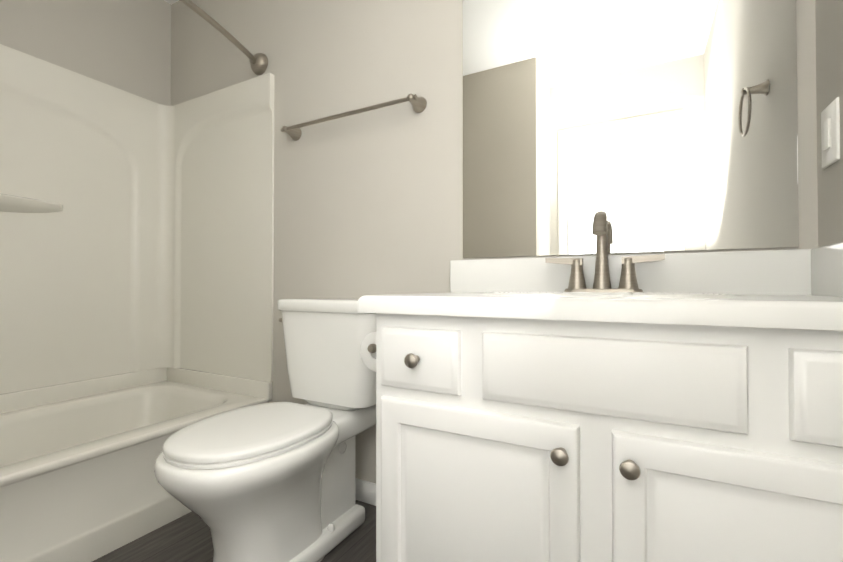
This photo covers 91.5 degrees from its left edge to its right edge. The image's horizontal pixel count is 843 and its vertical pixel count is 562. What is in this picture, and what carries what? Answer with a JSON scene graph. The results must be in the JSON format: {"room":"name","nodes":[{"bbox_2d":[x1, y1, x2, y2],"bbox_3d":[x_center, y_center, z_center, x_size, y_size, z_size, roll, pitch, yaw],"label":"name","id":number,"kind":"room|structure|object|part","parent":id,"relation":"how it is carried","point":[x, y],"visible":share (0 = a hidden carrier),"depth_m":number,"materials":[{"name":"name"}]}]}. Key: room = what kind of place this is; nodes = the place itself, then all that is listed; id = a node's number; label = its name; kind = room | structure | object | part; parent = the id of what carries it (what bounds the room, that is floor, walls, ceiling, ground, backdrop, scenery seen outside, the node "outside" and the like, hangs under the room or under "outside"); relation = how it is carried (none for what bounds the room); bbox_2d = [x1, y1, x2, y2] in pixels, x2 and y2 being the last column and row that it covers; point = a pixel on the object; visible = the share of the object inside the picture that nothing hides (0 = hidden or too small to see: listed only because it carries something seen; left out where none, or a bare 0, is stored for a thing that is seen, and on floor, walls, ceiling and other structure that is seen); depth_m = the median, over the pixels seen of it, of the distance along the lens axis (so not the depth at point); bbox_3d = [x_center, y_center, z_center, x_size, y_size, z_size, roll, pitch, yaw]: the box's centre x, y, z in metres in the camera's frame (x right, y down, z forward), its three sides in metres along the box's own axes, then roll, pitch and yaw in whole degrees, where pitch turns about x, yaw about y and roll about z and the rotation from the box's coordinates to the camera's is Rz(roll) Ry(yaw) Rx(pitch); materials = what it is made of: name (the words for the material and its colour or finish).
{"room":"bathroom","nodes":[
{"label":"bathroom","id":0,"kind":"room"},
{"bbox_2d":[0,0,170,105],"bbox_3d":[-1.841,-0.341,1.617,0.100,2.460,1.620,0,-1,28],"label":"wall","id":1,"kind":"structure","parent":0,"point":[124,45],"depth_m":2.02,"materials":[{"name":"beige paint"}]},
{"bbox_2d":[164,0,178,4],"bbox_3d":[-0.796,-1.616,-0.048,3.524,0.050,3.800,0,-1,28],"label":"ceiling","id":2,"kind":"structure","parent":0,"point":[171,2],"depth_m":2.29,"materials":[{"name":"paint"}]},
{"bbox_2d":[92,500,375,561],"bbox_3d":[-0.796,0.894,-0.078,3.524,0.050,3.800,0,-1,28],"label":"floor","id":3,"kind":"structure","parent":0,"point":[186,538],"depth_m":1.38,"materials":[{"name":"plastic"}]},
{"bbox_2d":[0,44,273,561],"bbox_3d":[-1.410,-0.043,1.440,0.821,1.860,1.518,0,-1,28],"label":"tub","id":4,"kind":"object","parent":3,"relation":"on","point":[136,274],"visible":0.98,"depth_m":1.94,"materials":[{"name":"plastic"}]},
{"bbox_2d":[154,298,375,561],"bbox_3d":[-0.450,0.476,1.339,0.474,0.820,0.758,0,-1,28],"label":"toilet","id":5,"kind":"object","parent":3,"relation":"on","point":[271,482],"visible":0.96,"depth_m":1.23,"materials":[{"name":"ceramic"}]},
{"bbox_3d":[-0.499,0.445,1.233,0.374,0.038,0.489,0,-1,28],"label":"seat","id":6,"kind":"part","parent":5,"relation":"part of","materials":[{"name":"plastic"}]},
{"bbox_3d":[-0.326,0.269,1.573,0.474,0.399,0.233,0,-1,28],"label":"tank","id":7,"kind":"part","parent":5,"relation":"part of","materials":[{"name":"ceramic"}]},
{"bbox_2d":[358,211,842,561],"bbox_3d":[0.377,0.341,1.012,1.072,1.083,0.582,0,-1,28],"label":"bathroom vanity","id":8,"kind":"object","parent":3,"relation":"on","point":[602,405],"visible":1,"depth_m":0.77,"materials":[{"name":"paint"}]},
{"bbox_3d":[-0.069,0.179,1.154,0.068,0.043,0.201,0,-1,28],"label":"paper arm","id":9,"kind":"part","parent":8,"relation":"part of"},
{"bbox_2d":[545,211,664,292],"bbox_3d":[0.507,-0.081,1.159,0.312,0.236,0.125,0,-1,28],"label":"faucet","id":10,"kind":"object","parent":8,"relation":"on","point":[628,283],"depth_m":1.17,"materials":[{"name":"silver metal"}]},
{"bbox_2d":[171,0,817,482],"bbox_3d":[-0.192,-0.340,1.708,2.924,2.460,0.106,0,-1,28],"label":"wall","id":11,"kind":"structure","parent":0,"point":[656,125],"depth_m":1.39,"materials":[{"name":"beige paint"}]},
{"bbox_2d":[180,0,267,74],"bbox_3d":[-1.084,-1.048,1.278,0.202,0.100,1.518,0,-1,28],"label":"shower rail","id":12,"kind":"object","parent":11,"relation":"attached to","point":[258,63],"visible":1,"depth_m":1.79,"materials":[{"name":"silver metal"}]},
{"bbox_2d":[281,93,426,140],"bbox_3d":[-0.305,-0.667,1.673,0.693,0.060,0.081,0,-1,28],"label":"towel rail","id":13,"kind":"object","parent":11,"relation":"attached to","point":[419,104],"visible":1,"depth_m":1.60,"materials":[{"name":"silver metal"}]},
{"bbox_2d":[356,478,375,505],"bbox_3d":[-0.277,0.848,1.679,0.937,0.085,0.012,0,-1,28],"label":"baseboard","id":14,"kind":"structure","parent":11,"relation":"attached to","point":[365,491],"depth_m":1.64,"materials":[{"name":"white paint"}]},
{"bbox_2d":[815,0,842,246],"bbox_3d":[0.533,-0.359,0.067,0.100,2.460,2.120,0,-1,28],"label":"wall","id":15,"kind":"structure","parent":0,"point":[829,49],"depth_m":0.96,"materials":[{"name":"beige paint"}]},
{"bbox_2d":[821,97,839,168],"bbox_3d":[0.939,-0.338,0.947,0.012,0.138,0.088,0,-1,28],"label":"switch plate","id":16,"kind":"object","parent":15,"relation":"attached to","point":[830,131],"visible":1,"depth_m":0.93,"materials":[{"name":"plastic"}]}
]}

